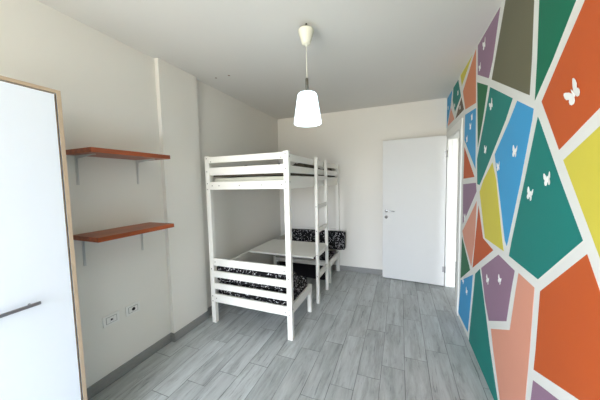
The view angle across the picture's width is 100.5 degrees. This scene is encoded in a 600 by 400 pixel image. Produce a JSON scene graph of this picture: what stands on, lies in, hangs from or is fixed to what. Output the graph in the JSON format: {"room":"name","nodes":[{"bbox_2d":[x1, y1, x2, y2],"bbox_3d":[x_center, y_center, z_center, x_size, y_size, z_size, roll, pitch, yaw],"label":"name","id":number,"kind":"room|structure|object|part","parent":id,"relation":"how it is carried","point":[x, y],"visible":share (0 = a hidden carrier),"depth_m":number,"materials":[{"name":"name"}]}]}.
{"room":"bedroom","nodes":[
{"label":"bedroom","id":0,"kind":"room"},
{"bbox_2d":[0,0,280,387],"bbox_3d":[-1.599,0.102,1.681,0.193,2.646,6.546,0,4,22],"label":"wall","id":1,"kind":"structure","parent":0,"point":[115,95],"depth_m":2.10,"materials":[{"name":"white paint"}]},
{"bbox_2d":[102,310,119,327],"bbox_3d":[-1.447,0.914,1.913,0.012,0.082,0.117,0,4,22],"label":"wall socket","id":2,"kind":"object","parent":1,"relation":"attached to","point":[110,319],"visible":1,"depth_m":1.91,"materials":[{"name":"white plastic"}]},
{"bbox_2d":[66,147,169,184],"bbox_3d":[-1.311,-0.234,1.858,0.291,0.231,0.572,0,4,22],"label":"wall shelf","id":3,"kind":"object","parent":1,"relation":"attached to","point":[78,153],"visible":0.96,"depth_m":1.72,"materials":[{"name":"brown wood"}]},
{"bbox_2d":[73,222,173,265],"bbox_3d":[-1.299,0.333,1.898,0.291,0.231,0.572,0,4,22],"label":"wall shelf","id":4,"kind":"object","parent":1,"relation":"attached to","point":[126,231],"visible":0.99,"depth_m":1.77,"materials":[{"name":"brown wood"}]},
{"bbox_2d":[125,301,139,316],"bbox_3d":[-1.385,0.902,2.067,0.012,0.082,0.117,0,4,22],"label":"wall socket","id":5,"kind":"object","parent":1,"relation":"attached to","point":[133,308],"visible":1,"depth_m":2.06,"materials":[{"name":"white plastic"}]},
{"bbox_2d":[87,261,278,399],"bbox_3d":[-0.942,1.270,3.121,0.053,0.084,3.326,0,4,22],"label":"baseboard","id":6,"kind":"structure","parent":1,"relation":"attached to","point":[94,389],"depth_m":2.15,"materials":[{"name":"grey tile"}]},
{"bbox_2d":[37,0,502,118],"bbox_3d":[0.363,-1.304,1.360,4.056,0.121,7.620,0,4,22],"label":"ceiling","id":7,"kind":"structure","parent":0,"point":[361,54],"depth_m":2.03,"materials":[{"name":"white paint"}]},
{"bbox_2d":[294,23,321,126],"bbox_3d":[0.050,-0.917,1.820,0.203,0.712,0.203,0,4,22],"label":"pendant lamp","id":8,"kind":"object","parent":7,"relation":"hanging from","point":[307,114],"visible":1,"depth_m":1.77,"materials":[{"name":"white glass"}]},
{"bbox_3d":[0.048,-0.997,1.814,0.005,0.232,0.005,2,5,37],"label":"cord","id":9,"kind":"part","parent":8,"relation":"part of","materials":[{"name":"beige plastic"}]},
{"bbox_3d":[0.052,-0.836,1.826,0.023,0.109,0.023,0,4,22],"label":"stem","id":10,"kind":"part","parent":8,"relation":"part of","materials":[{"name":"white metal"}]},
{"bbox_3d":[0.055,-0.673,1.837,0.203,0.223,0.203,0,4,22],"label":"lamp shade","id":11,"kind":"part","parent":8,"relation":"part of","materials":[{"name":"white glass"}]},
{"bbox_2d":[89,262,493,399],"bbox_3d":[0.423,1.444,1.556,4.056,0.100,7.620,0,4,22],"label":"floor","id":12,"kind":"structure","parent":0,"point":[368,336],"depth_m":2.20,"materials":[{"name":"grey wood"}]},
{"bbox_2d":[0,75,86,399],"bbox_3d":[-1.590,0.478,0.931,0.460,2.004,1.069,0,4,22],"label":"wardrobe","id":13,"kind":"object","parent":12,"relation":"on","point":[42,356],"visible":1,"depth_m":1.20,"materials":[{"name":"white laminate"}]},
{"bbox_3d":[-1.313,0.503,1.051,0.034,0.014,0.322,0,4,22],"label":"handle","id":14,"kind":"part","parent":13,"relation":"part of","materials":[{"name":"metal"}]},
{"bbox_2d":[205,150,339,340],"bbox_3d":[-0.151,0.370,3.422,0.983,1.803,2.014,0,4,22],"label":"bunk bed","id":15,"kind":"object","parent":12,"relation":"on","point":[279,247],"visible":0.95,"depth_m":2.61,"materials":[{"name":"white paint"}]},
{"bbox_3d":[-0.948,0.441,2.687,0.052,1.800,0.045,0,4,22],"label":"post","id":16,"kind":"part","parent":15,"relation":"part of","materials":[{"name":"white paint"}]},
{"bbox_3d":[-0.596,-0.475,3.535,0.022,0.068,1.922,0,4,22],"label":"guard rail","id":17,"kind":"part","parent":15,"relation":"part of","materials":[{"name":"white paint"}]},
{"bbox_3d":[-0.546,-0.293,2.456,0.857,0.080,0.022,0,4,22],"label":"rail","id":18,"kind":"part","parent":15,"relation":"part of","materials":[{"name":"white paint"}]},
{"bbox_3d":[-0.549,-0.412,2.448,0.857,0.062,0.022,0,4,22],"label":"rail","id":19,"kind":"part","parent":15,"relation":"part of","materials":[{"name":"white paint"}]},
{"bbox_3d":[-0.543,-0.146,2.467,0.857,0.080,0.022,0,4,22],"label":"rail","id":20,"kind":"part","parent":15,"relation":"part of","materials":[{"name":"white paint"}]},
{"bbox_3d":[-0.525,0.665,2.525,0.857,0.078,0.022,0,4,22],"label":"rail","id":21,"kind":"part","parent":15,"relation":"part of","materials":[{"name":"white paint"}]},
{"bbox_3d":[-0.522,0.798,2.534,0.857,0.068,0.022,0,4,22],"label":"rail","id":22,"kind":"part","parent":15,"relation":"part of","materials":[{"name":"white paint"}]},
{"bbox_3d":[-0.586,0.708,3.626,0.024,0.078,1.922,0,4,22],"label":"rail","id":23,"kind":"part","parent":15,"relation":"part of","materials":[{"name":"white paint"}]},
{"bbox_3d":[-0.517,1.063,2.553,0.857,0.090,0.022,0,4,22],"label":"rail","id":24,"kind":"part","parent":15,"relation":"part of","materials":[{"name":"white paint"}]},
{"bbox_3d":[-0.520,0.929,2.543,0.857,0.065,0.022,0,4,22],"label":"rail","id":25,"kind":"part","parent":15,"relation":"part of","materials":[{"name":"white paint"}]},
{"bbox_2d":[219,275,306,305],"bbox_3d":[-0.408,0.959,2.806,0.887,0.153,0.492,0,4,22],"label":"seat cushion","id":26,"kind":"object","parent":15,"relation":"on","point":[301,280],"visible":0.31,"depth_m":2.60,"materials":[{"name":"black fabric"}]},
{"bbox_2d":[217,266,296,290],"bbox_3d":[-0.471,0.803,2.628,0.921,0.182,0.142,0,4,22],"label":"cushion","id":27,"kind":"object","parent":26,"relation":"on","point":[219,268],"visible":0.46,"depth_m":2.54,"materials":[{"name":"black fabric"}]},
{"bbox_2d":[214,176,313,181],"bbox_3d":[-0.176,-0.267,3.383,0.862,0.088,1.901,0,4,22],"label":"mattress","id":28,"kind":"object","parent":15,"relation":"on","point":[250,178],"visible":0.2,"depth_m":2.51,"materials":[{"name":"white fabric"}]},
{"bbox_2d":[214,163,334,176],"bbox_3d":[-0.180,-0.449,3.370,0.858,0.276,1.882,0,4,22],"label":"blanket","id":29,"kind":"object","parent":28,"relation":"on","point":[295,164],"visible":0.23,"depth_m":2.64,"materials":[{"name":"fabric"}]},
{"bbox_3d":[-0.105,0.447,2.348,0.052,1.800,0.045,0,4,22],"label":"post","id":30,"kind":"part","parent":15,"relation":"part of","materials":[{"name":"white paint"}]},
{"bbox_3d":[0.017,0.955,3.883,0.859,0.060,0.020,0,4,22],"label":"bench rail","id":31,"kind":"part","parent":15,"relation":"part of","materials":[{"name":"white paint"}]},
{"bbox_3d":[0.021,1.031,2.643,0.022,0.092,0.507,0,4,22],"label":"bench rail","id":32,"kind":"part","parent":15,"relation":"part of","materials":[{"name":"white paint"}]},
{"bbox_2d":[279,259,331,279],"bbox_3d":[0.096,1.094,4.129,0.797,0.244,0.410,0,4,22],"label":"cushion","id":33,"kind":"object","parent":15,"relation":"on","point":[306,270],"visible":0.27,"depth_m":3.92,"materials":[{"name":"black fabric"}]},
{"bbox_2d":[284,250,333,260],"bbox_3d":[0.099,0.868,4.049,0.874,0.080,0.348,0,4,22],"label":"seat cushion","id":34,"kind":"object","parent":15,"relation":"on","point":[330,253],"visible":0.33,"depth_m":3.84,"materials":[{"name":"black fabric"}]},
{"bbox_3d":[0.114,1.142,2.909,0.045,0.325,0.040,0,4,22],"label":"bench leg","id":35,"kind":"part","parent":15,"relation":"part of","materials":[{"name":"white paint"}]},
{"bbox_3d":[0.238,-0.361,3.209,0.022,0.070,1.922,0,4,22],"label":"guard rail","id":36,"kind":"part","parent":15,"relation":"part of","materials":[{"name":"white paint"}]},
{"bbox_3d":[0.235,-0.470,3.201,0.022,0.068,1.922,0,4,22],"label":"guard rail","id":37,"kind":"part","parent":15,"relation":"part of","materials":[{"name":"white paint"}]},
{"bbox_3d":[0.214,0.518,4.362,0.857,0.078,0.022,0,4,22],"label":"rail","id":38,"kind":"part","parent":15,"relation":"part of","materials":[{"name":"white paint"}]},
{"bbox_2d":[292,229,345,249],"bbox_3d":[0.262,0.657,4.236,1.020,0.299,0.135,0,4,22],"label":"cushion","id":39,"kind":"object","parent":15,"relation":"on","point":[336,239],"visible":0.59,"depth_m":4.11,"materials":[{"name":"black fabric"}]},
{"bbox_3d":[0.441,1.077,3.722,0.045,0.325,0.040,0,4,22],"label":"bench leg","id":40,"kind":"part","parent":15,"relation":"part of","materials":[{"name":"white paint"}]},
{"bbox_3d":[0.550,0.926,3.957,0.022,0.092,0.495,0,4,22],"label":"bench rail","id":41,"kind":"part","parent":15,"relation":"part of","materials":[{"name":"white paint"}]},
{"bbox_3d":[0.627,0.301,4.168,0.052,1.800,0.045,0,4,22],"label":"post","id":42,"kind":"part","parent":15,"relation":"part of","materials":[{"name":"white paint"}]},
{"bbox_2d":[278,98,446,269],"bbox_3d":[0.881,-0.126,4.138,2.660,2.646,0.120,0,4,22],"label":"wall","id":43,"kind":"structure","parent":0,"point":[353,140],"depth_m":4.05,"materials":[{"name":"white paint"}]},
{"bbox_2d":[332,265,382,274],"bbox_3d":[0.889,1.156,4.167,2.650,0.084,0.010,0,4,22],"label":"baseboard","id":44,"kind":"structure","parent":43,"relation":"attached to","point":[343,268],"depth_m":4.12,"materials":[{"name":"grey tile"}]},
{"bbox_2d":[455,138,458,261],"bbox_3d":[2.869,-0.158,3.981,1.146,2.646,1.074,0,4,22],"label":"wall","id":45,"kind":"structure","parent":0,"point":[458,138],"depth_m":4.48,"materials":[{"name":"white paint"}]},
{"bbox_2d":[447,0,599,399],"bbox_3d":[0.965,0.120,0.651,0.101,2.646,6.546,0,4,22],"label":"wall","id":46,"kind":"structure","parent":0,"point":[534,334],"depth_m":1.21,"materials":[{"name":"multicoloured paint"}]},
{"bbox_2d":[382,135,447,285],"bbox_3d":[1.632,0.163,3.605,0.844,2.088,0.103,1,5,27],"label":"door","id":47,"kind":"structure","parent":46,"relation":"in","point":[414,169],"depth_m":3.60,"materials":[{"name":"white paint"}]},
{"bbox_2d":[444,118,462,315],"bbox_3d":[1.945,0.176,3.090,0.126,2.145,0.930,0,4,22],"label":"trim","id":48,"kind":"structure","parent":46,"relation":"attached to","point":[456,132],"depth_m":3.39,"materials":[{"name":"white paint"}]},
{"bbox_2d":[512,145,516,156],"bbox_3d":[1.216,-0.277,1.409,0.005,0.073,0.063,0,4,22],"label":"sticker","id":49,"kind":"object","parent":46,"relation":"attached to","point":[513,149],"visible":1,"depth_m":1.42,"materials":[{"name":"white plastic"}]},
{"bbox_2d":[527,186,532,200],"bbox_3d":[1.146,-0.032,1.241,0.005,0.071,0.063,0,4,22],"label":"sticker","id":50,"kind":"object","parent":46,"relation":"attached to","point":[529,192],"visible":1,"depth_m":1.25,"materials":[{"name":"white plastic"}]},
{"bbox_2d":[543,171,549,185],"bbox_3d":[1.090,-0.094,1.101,0.005,0.064,0.056,0,4,22],"label":"sticker","id":51,"kind":"object","parent":46,"relation":"attached to","point":[547,179],"visible":1,"depth_m":1.10,"materials":[{"name":"white plastic"}]},
{"bbox_2d":[563,78,579,104],"bbox_3d":[1.029,-0.408,0.943,0.006,0.100,0.097,0,4,22],"label":"sticker","id":52,"kind":"object","parent":46,"relation":"attached to","point":[576,91],"visible":1,"depth_m":0.94,"materials":[{"name":"white plastic"}]}
]}

